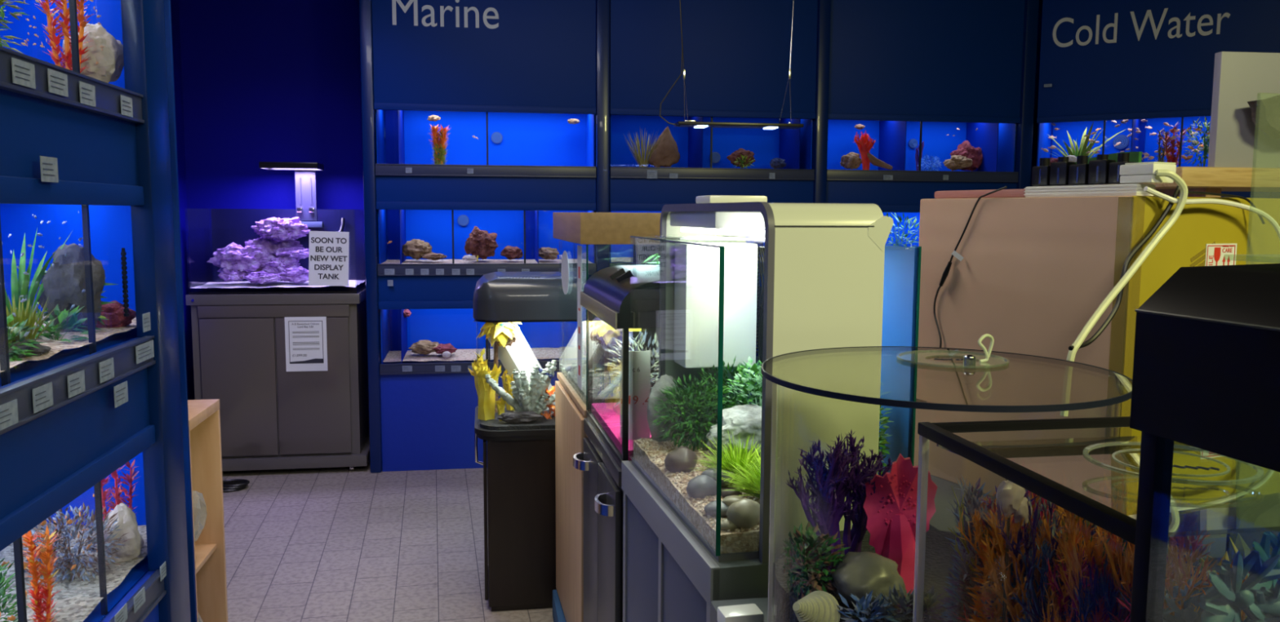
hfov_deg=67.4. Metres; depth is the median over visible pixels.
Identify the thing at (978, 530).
branching coral
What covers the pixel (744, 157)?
leafy plant
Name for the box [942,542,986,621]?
fern
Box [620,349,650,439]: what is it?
price card
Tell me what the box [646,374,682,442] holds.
rock
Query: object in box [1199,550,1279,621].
plant
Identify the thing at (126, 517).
rock
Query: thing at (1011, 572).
branching coral
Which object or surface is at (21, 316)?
grass
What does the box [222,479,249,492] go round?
cable coil
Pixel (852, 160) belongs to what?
rock
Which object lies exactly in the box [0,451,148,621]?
aquarium
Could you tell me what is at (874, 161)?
driftwood
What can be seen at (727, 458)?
grass
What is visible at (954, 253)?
tag
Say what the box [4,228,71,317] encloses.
artificial plant
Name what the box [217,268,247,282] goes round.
rock
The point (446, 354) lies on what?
shell
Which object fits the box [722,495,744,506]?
pebble
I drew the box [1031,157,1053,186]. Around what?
plug
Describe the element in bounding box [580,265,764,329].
hood
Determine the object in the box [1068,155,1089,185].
plug
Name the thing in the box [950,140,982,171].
rock
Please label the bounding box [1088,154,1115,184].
plug
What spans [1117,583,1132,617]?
branching coral
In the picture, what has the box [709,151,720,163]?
grille
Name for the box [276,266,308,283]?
rock
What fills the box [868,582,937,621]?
coral
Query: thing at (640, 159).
grass
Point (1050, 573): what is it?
branching coral
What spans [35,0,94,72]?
artificial plant
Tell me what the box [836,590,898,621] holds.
coral
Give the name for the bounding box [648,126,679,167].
pointed rock
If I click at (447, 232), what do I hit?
aquarium
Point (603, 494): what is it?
base cabinet
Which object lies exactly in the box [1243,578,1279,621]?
coral
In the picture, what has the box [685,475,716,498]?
pebble
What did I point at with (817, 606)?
shell
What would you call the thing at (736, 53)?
rack
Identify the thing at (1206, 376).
hood
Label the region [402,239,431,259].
rock
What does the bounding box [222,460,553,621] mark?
floor
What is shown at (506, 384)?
branching coral
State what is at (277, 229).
rock
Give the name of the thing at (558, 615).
plinth
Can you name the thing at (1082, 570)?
fern
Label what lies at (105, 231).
aquarium
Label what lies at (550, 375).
string
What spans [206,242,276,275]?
rock
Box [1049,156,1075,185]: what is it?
plug
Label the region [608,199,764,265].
aquarium
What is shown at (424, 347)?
rock
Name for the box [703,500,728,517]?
pebble
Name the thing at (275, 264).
rock
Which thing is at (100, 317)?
leafy plant
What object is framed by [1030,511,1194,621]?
branching coral
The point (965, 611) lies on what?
branching coral
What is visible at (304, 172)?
lamp
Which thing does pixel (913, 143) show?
grille
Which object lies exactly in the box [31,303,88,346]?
leafy plant
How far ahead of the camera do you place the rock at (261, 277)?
5.44 m
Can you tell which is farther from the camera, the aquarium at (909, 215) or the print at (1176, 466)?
the aquarium at (909, 215)
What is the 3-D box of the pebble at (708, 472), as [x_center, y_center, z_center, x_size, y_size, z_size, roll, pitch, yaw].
[0.132,0.317,1.795,0.038,0.046,0.042,-1,6,-9]
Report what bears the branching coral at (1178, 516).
in the aquarium at (1036, 466)
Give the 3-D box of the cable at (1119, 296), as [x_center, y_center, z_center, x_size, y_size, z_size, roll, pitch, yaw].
[0.860,-0.081,1.705,0.263,0.290,0.019,-2,6,-25]
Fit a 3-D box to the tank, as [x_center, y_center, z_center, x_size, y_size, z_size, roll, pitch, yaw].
[-2.092,-0.356,5.601,0.900,0.475,0.490,-1,6,-9]
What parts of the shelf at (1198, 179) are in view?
bracket leg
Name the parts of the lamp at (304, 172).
mounting plate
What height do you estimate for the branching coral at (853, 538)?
0.188 m
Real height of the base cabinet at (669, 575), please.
0.836 m
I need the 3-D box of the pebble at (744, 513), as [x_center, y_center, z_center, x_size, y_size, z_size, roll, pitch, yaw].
[0.175,0.338,1.599,0.064,0.051,0.051,-3,7,-32]
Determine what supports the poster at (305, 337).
attached to the base cabinet at (273, 417)
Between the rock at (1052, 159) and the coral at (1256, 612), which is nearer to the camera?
the coral at (1256, 612)
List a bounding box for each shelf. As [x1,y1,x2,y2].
[187,399,228,621]
[1112,166,1279,197]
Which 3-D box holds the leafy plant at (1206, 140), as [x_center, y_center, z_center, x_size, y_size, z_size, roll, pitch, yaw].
[3.301,-0.993,5.605,0.268,0.298,0.206,-1,6,-9]
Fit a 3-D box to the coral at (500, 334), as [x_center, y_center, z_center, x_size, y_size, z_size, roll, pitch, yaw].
[-0.538,0.178,3.667,0.193,0.470,0.246,-1,6,-9]
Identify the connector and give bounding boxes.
[939,261,951,286]
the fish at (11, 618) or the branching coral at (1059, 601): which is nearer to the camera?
the branching coral at (1059, 601)
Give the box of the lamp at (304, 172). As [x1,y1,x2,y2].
[258,161,324,227]
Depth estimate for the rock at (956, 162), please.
6.09 m
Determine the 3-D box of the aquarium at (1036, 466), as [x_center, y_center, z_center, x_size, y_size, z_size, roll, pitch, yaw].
[0.514,0.319,0.824,0.450,0.403,0.327,-1,6,-9]
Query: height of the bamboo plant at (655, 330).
0.424 m
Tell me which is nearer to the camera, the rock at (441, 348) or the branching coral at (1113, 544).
the branching coral at (1113, 544)
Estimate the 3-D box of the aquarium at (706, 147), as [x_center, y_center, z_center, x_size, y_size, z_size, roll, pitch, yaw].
[0.400,-1.046,5.898,1.228,0.388,0.420,-1,6,-9]
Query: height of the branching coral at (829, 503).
0.203 m
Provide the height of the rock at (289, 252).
0.072 m
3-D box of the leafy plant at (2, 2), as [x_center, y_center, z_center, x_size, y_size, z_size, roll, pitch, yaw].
[-1.209,-0.563,1.766,0.150,0.217,0.140,-3,7,-31]
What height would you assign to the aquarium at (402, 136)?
0.388 m
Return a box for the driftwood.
[866,152,893,169]
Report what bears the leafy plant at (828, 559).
in the aquarium at (939, 554)
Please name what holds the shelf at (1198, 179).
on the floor
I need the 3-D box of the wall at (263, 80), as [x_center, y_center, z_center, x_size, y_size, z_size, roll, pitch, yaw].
[0.667,-0.763,6.496,7.000,3.200,0.100,-1,6,-9]
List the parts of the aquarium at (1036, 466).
corner rod, glass lid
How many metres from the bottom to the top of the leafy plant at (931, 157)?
0.111 m
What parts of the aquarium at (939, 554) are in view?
knob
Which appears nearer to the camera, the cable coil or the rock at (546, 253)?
the cable coil
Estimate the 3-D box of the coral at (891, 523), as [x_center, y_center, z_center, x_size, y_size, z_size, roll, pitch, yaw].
[0.323,0.266,1.200,0.086,0.174,0.050,3,7,28]
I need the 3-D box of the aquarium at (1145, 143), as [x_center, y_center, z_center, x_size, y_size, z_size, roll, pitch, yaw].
[3.104,-1.023,5.821,1.230,0.388,0.420,4,7,33]
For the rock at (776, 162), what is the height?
0.069 m
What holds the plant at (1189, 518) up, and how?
in the aquarium at (1036, 466)
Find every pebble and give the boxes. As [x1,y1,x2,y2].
[664,446,697,473]
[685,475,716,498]
[701,467,715,479]
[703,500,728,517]
[713,469,734,486]
[720,488,739,497]
[720,518,737,531]
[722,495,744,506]
[726,498,759,529]
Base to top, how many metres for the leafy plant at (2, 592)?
0.256 m
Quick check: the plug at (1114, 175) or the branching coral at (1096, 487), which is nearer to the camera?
the branching coral at (1096, 487)
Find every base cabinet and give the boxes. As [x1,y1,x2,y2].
[185,286,369,471]
[474,432,556,611]
[555,381,587,621]
[573,417,623,621]
[621,460,776,621]
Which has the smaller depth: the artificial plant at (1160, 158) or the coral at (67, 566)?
the coral at (67, 566)
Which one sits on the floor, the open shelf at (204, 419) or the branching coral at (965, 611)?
the open shelf at (204, 419)
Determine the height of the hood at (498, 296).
0.157 m
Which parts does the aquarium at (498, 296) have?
trim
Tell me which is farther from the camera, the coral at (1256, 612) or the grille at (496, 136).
the grille at (496, 136)
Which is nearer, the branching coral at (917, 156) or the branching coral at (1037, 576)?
the branching coral at (1037, 576)
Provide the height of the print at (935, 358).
0.001 m
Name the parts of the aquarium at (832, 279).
hood edge trim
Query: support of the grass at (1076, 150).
on the aquarium at (1145, 143)
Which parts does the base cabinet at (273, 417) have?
door, panel, rail, rail, door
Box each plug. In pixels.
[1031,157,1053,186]
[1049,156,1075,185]
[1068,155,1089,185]
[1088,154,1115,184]
[1108,152,1135,183]
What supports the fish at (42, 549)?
in the aquarium at (78, 601)
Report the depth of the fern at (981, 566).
0.89 m
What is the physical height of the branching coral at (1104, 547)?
0.325 m
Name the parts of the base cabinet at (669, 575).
door, frame, door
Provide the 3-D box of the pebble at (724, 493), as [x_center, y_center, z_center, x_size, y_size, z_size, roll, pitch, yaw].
[0.165,0.334,1.751,0.036,0.022,0.032,-1,6,-9]
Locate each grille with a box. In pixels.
[457,214,469,226]
[491,131,502,143]
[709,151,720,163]
[908,138,917,147]
[1112,134,1128,148]
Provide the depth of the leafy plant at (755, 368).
2.02 m
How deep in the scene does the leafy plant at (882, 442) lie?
1.65 m
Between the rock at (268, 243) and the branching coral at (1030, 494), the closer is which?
the branching coral at (1030, 494)
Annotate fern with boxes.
[651,373,738,451]
[685,355,759,435]
[937,477,990,621]
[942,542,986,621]
[946,480,1048,621]
[965,502,1024,621]
[1046,569,1115,621]
[1103,571,1199,621]
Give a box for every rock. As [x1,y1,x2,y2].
[8,338,51,357]
[35,243,105,332]
[62,22,124,83]
[102,502,144,562]
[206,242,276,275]
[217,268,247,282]
[243,271,284,284]
[244,236,302,262]
[251,217,310,243]
[261,255,300,273]
[269,246,309,258]
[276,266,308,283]
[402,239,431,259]
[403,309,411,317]
[408,339,439,355]
[422,252,447,260]
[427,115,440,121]
[432,342,457,354]
[462,254,476,260]
[464,226,497,259]
[497,411,542,423]
[500,245,523,259]
[538,247,559,259]
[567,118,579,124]
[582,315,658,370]
[646,374,682,442]
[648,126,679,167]
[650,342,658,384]
[706,404,761,460]
[726,148,755,168]
[769,157,786,168]
[830,551,906,606]
[840,151,862,168]
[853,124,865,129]
[942,155,972,170]
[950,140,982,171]
[1049,157,1057,165]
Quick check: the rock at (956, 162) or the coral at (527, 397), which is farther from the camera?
the rock at (956, 162)
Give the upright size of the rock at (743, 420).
0.116 m
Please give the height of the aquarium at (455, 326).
0.401 m
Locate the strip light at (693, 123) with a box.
[659,0,803,129]
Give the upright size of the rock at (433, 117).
0.037 m
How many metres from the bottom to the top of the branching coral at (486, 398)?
0.280 m
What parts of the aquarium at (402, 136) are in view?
weir panel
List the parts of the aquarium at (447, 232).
weir panel, weir panel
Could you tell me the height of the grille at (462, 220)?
0.070 m
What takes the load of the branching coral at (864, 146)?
in the aquarium at (895, 144)
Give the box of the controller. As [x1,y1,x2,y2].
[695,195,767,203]
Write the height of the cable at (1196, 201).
0.145 m
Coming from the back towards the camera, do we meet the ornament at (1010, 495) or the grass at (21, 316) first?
the grass at (21, 316)
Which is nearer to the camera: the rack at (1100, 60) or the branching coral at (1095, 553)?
the branching coral at (1095, 553)
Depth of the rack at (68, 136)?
2.09 m
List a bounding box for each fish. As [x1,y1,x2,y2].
[7,614,15,621]
[40,520,46,526]
[40,546,46,552]
[66,518,72,524]
[1169,134,1178,139]
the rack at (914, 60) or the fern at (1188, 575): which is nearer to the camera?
the fern at (1188, 575)
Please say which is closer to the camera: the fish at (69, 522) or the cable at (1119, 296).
the cable at (1119, 296)
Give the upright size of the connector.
0.057 m
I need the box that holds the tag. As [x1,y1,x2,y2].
[951,250,963,261]
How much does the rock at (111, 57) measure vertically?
0.170 m
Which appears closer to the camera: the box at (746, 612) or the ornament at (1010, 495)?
the ornament at (1010, 495)
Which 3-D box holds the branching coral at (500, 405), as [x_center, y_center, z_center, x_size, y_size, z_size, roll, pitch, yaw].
[-0.525,0.362,3.643,0.049,0.108,0.053,-1,6,-9]
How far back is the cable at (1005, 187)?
2.10 m
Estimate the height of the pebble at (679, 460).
0.058 m
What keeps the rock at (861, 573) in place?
on the aquarium at (939, 554)
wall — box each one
[170,0,195,399]
[178,0,1042,356]
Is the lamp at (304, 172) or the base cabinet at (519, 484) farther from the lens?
the lamp at (304, 172)
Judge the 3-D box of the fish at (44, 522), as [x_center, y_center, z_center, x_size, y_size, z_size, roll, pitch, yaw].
[-1.142,0.405,1.837,0.005,0.012,0.024,0,6,-2]
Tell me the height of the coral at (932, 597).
0.052 m
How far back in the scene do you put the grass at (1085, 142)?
6.00 m
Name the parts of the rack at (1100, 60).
header panel, fascia panel, post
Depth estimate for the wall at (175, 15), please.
5.81 m
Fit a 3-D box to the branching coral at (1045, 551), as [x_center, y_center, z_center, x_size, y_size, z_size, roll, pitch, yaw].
[0.368,0.313,0.801,0.125,0.318,0.150,-2,6,-25]
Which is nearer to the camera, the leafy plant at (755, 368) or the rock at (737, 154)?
the leafy plant at (755, 368)
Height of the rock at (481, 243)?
0.200 m
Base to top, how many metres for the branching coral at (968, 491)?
0.317 m
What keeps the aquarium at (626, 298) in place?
on the base cabinet at (603, 494)
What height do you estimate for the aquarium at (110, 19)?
0.388 m
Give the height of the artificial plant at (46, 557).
0.228 m
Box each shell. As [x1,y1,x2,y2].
[442,351,450,358]
[792,591,840,621]
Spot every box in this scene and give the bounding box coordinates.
[716,604,764,621]
[913,183,1279,528]
[1207,51,1279,168]
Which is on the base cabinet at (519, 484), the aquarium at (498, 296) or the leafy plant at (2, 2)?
the aquarium at (498, 296)
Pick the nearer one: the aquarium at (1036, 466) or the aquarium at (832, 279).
the aquarium at (1036, 466)
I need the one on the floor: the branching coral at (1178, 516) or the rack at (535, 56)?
the rack at (535, 56)
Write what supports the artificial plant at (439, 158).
on the aquarium at (402, 136)
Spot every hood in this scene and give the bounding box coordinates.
[472,271,577,322]
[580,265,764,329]
[1129,263,1279,472]
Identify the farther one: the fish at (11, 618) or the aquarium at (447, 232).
the aquarium at (447, 232)
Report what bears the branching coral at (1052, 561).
in the aquarium at (1036, 466)
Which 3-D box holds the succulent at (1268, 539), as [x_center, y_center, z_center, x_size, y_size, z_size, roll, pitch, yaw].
[0.466,0.316,0.716,0.064,0.330,0.021,-1,6,-9]
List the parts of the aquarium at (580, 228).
trim, lid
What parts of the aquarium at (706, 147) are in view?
weir panel, weir panel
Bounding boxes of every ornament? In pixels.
[96,300,136,328]
[995,480,1032,621]
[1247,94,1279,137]
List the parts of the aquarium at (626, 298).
corner post, trim, corner post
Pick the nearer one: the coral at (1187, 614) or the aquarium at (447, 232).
the coral at (1187, 614)
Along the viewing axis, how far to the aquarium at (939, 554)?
1.24 m
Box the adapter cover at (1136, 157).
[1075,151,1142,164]
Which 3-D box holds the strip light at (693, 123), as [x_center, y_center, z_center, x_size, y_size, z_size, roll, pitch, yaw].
[0.384,-1.436,3.987,0.614,1.332,0.100,-1,6,-9]
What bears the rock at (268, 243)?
in the tank
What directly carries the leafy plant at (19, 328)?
in the aquarium at (105, 231)
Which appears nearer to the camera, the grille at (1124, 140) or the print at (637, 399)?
the print at (637, 399)
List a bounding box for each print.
[288,320,324,364]
[620,395,648,404]
[933,358,963,360]
[1172,464,1219,471]
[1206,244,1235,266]
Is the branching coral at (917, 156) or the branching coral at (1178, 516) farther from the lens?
the branching coral at (917, 156)
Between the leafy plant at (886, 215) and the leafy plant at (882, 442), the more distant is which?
the leafy plant at (886, 215)
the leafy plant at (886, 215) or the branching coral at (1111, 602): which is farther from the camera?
the leafy plant at (886, 215)
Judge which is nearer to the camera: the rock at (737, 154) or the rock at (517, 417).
the rock at (517, 417)
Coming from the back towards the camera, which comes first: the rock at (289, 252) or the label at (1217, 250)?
the rock at (289, 252)
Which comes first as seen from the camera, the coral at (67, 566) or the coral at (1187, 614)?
the coral at (1187, 614)
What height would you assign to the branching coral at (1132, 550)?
0.336 m
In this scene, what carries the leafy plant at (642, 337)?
on the aquarium at (626, 298)
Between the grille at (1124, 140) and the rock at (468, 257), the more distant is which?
the grille at (1124, 140)
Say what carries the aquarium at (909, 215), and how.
attached to the rack at (914, 60)
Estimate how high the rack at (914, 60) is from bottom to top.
3.170 m
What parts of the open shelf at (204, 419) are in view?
panel, shelf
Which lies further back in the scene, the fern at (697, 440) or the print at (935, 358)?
the fern at (697, 440)
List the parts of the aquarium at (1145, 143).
weir panel, weir panel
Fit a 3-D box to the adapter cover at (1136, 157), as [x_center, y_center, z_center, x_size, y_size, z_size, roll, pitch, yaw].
[0.890,-0.282,1.883,0.008,0.052,0.200,-3,6,-26]
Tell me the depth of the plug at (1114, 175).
1.78 m
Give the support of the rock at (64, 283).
in the aquarium at (105, 231)
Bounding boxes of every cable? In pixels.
[933,186,1007,358]
[1060,168,1187,416]
[1068,184,1180,351]
[1143,186,1279,240]
[1187,191,1265,224]
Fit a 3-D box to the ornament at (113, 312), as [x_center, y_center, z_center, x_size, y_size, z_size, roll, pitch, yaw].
[-1.277,0.015,2.311,0.124,0.079,0.090,-1,6,-9]
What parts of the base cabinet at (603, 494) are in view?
handle, door, handle, door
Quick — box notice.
[308,231,349,286]
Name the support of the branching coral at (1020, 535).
in the aquarium at (1036, 466)
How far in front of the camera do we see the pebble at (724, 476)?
1.77 m
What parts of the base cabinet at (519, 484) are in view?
handle, door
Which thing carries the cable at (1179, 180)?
attached to the cardboard box at (1032, 273)
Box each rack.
[0,0,197,621]
[359,0,609,472]
[609,0,831,404]
[826,0,1039,422]
[1036,0,1279,198]
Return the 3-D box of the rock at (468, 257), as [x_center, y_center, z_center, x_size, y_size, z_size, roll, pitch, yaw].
[-0.992,-0.310,5.589,0.086,0.036,0.066,-1,6,-16]
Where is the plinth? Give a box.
[552,590,566,621]
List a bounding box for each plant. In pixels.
[0,0,29,53]
[0,556,28,621]
[6,313,43,369]
[22,524,60,621]
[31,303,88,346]
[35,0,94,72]
[36,262,118,331]
[101,459,141,520]
[428,124,448,164]
[598,330,658,408]
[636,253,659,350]
[723,355,762,409]
[733,155,753,168]
[781,521,851,598]
[877,381,893,475]
[885,212,919,256]
[917,154,941,170]
[977,481,1213,621]
[1154,128,1169,162]
[1160,122,1186,165]
[1180,533,1279,617]
[1182,115,1210,166]
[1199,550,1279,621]
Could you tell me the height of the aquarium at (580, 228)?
0.600 m
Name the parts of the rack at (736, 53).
label rail, fascia panel, label rail, header panel, plinth panel, fascia panel, post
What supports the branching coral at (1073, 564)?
in the aquarium at (1036, 466)
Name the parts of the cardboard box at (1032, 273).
power strip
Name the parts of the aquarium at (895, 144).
weir panel, weir panel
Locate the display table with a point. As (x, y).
(762, 603)
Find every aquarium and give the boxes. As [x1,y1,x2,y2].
[0,0,124,88]
[0,203,137,386]
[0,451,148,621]
[375,109,594,166]
[377,209,594,263]
[380,307,594,364]
[472,271,577,440]
[552,212,661,417]
[580,265,764,469]
[608,115,812,173]
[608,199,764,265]
[630,201,921,564]
[760,333,1132,621]
[826,119,1016,171]
[882,212,919,257]
[912,416,1279,621]
[1036,115,1210,166]
[1129,263,1279,621]
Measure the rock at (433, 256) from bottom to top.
0.046 m
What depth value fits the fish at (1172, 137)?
5.63 m
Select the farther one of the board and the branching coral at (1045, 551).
the board
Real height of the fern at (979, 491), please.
0.298 m
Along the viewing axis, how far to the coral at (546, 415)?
3.69 m
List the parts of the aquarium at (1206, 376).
corner post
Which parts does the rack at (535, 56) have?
post, plinth panel, header panel, fascia panel, label rail, fascia panel, label rail, label rail, post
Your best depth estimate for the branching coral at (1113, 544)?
0.69 m
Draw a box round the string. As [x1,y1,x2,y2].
[537,368,552,378]
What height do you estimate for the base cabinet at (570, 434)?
0.800 m
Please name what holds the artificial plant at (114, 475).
in the aquarium at (78, 601)
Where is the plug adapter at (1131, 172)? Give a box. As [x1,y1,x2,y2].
[1120,161,1176,183]
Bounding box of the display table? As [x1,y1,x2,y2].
[710,570,1217,621]
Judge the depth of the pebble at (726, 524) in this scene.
1.58 m
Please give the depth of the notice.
5.39 m
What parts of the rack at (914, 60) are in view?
fascia panel, label rail, header panel, post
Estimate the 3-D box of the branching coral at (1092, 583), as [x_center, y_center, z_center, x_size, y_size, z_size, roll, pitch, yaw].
[0.379,0.326,0.756,0.149,0.302,0.114,6,8,44]
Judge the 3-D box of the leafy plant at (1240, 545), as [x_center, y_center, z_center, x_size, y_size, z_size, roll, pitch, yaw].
[0.501,0.329,0.810,0.228,0.285,0.141,-1,6,-9]
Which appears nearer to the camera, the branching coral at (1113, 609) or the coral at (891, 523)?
the branching coral at (1113, 609)
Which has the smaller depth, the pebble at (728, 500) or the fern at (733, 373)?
the pebble at (728, 500)
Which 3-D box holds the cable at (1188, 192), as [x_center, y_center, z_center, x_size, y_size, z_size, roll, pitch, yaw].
[1.100,-0.195,1.815,0.208,0.062,0.020,-2,6,-20]
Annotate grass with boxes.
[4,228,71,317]
[5,295,57,341]
[625,130,664,167]
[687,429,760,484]
[1046,135,1107,157]
[1047,121,1124,158]
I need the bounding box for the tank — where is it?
[188,208,365,294]
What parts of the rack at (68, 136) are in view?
label rail, fascia panel, label rail, fascia panel, plinth panel, label rail, post, panel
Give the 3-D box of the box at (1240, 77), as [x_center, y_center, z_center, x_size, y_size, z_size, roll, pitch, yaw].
[2.024,-0.580,2.800,0.750,0.327,0.030,0,6,-6]
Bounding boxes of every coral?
[13,502,130,582]
[467,347,501,420]
[473,320,521,413]
[484,360,556,414]
[495,396,506,421]
[500,369,515,410]
[540,386,555,419]
[785,433,875,582]
[810,430,894,555]
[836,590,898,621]
[853,129,875,169]
[862,453,937,593]
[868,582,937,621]
[887,584,946,621]
[915,141,924,170]
[946,474,1107,616]
[947,479,1111,577]
[952,588,995,621]
[955,484,1137,621]
[968,481,1067,621]
[978,486,1115,599]
[986,554,1096,621]
[995,495,1096,619]
[1007,496,1199,621]
[1019,543,1193,621]
[1027,560,1062,621]
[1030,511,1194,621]
[1040,506,1244,621]
[1044,546,1252,621]
[1044,555,1207,621]
[1053,513,1243,621]
[1057,508,1247,621]
[1059,544,1207,621]
[1087,515,1208,610]
[1088,533,1202,593]
[1092,579,1173,621]
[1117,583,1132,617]
[1162,578,1222,621]
[1167,493,1272,618]
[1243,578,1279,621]
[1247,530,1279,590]
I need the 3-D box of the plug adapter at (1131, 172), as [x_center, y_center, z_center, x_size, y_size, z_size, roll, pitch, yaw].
[0.930,-0.253,1.757,0.065,0.037,0.069,-3,6,-26]
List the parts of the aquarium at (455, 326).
weir panel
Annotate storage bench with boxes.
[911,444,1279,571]
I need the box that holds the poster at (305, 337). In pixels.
[284,316,327,371]
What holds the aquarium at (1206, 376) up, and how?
on the display table
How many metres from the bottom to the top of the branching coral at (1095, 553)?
0.336 m
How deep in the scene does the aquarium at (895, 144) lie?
6.25 m
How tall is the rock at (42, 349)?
0.052 m

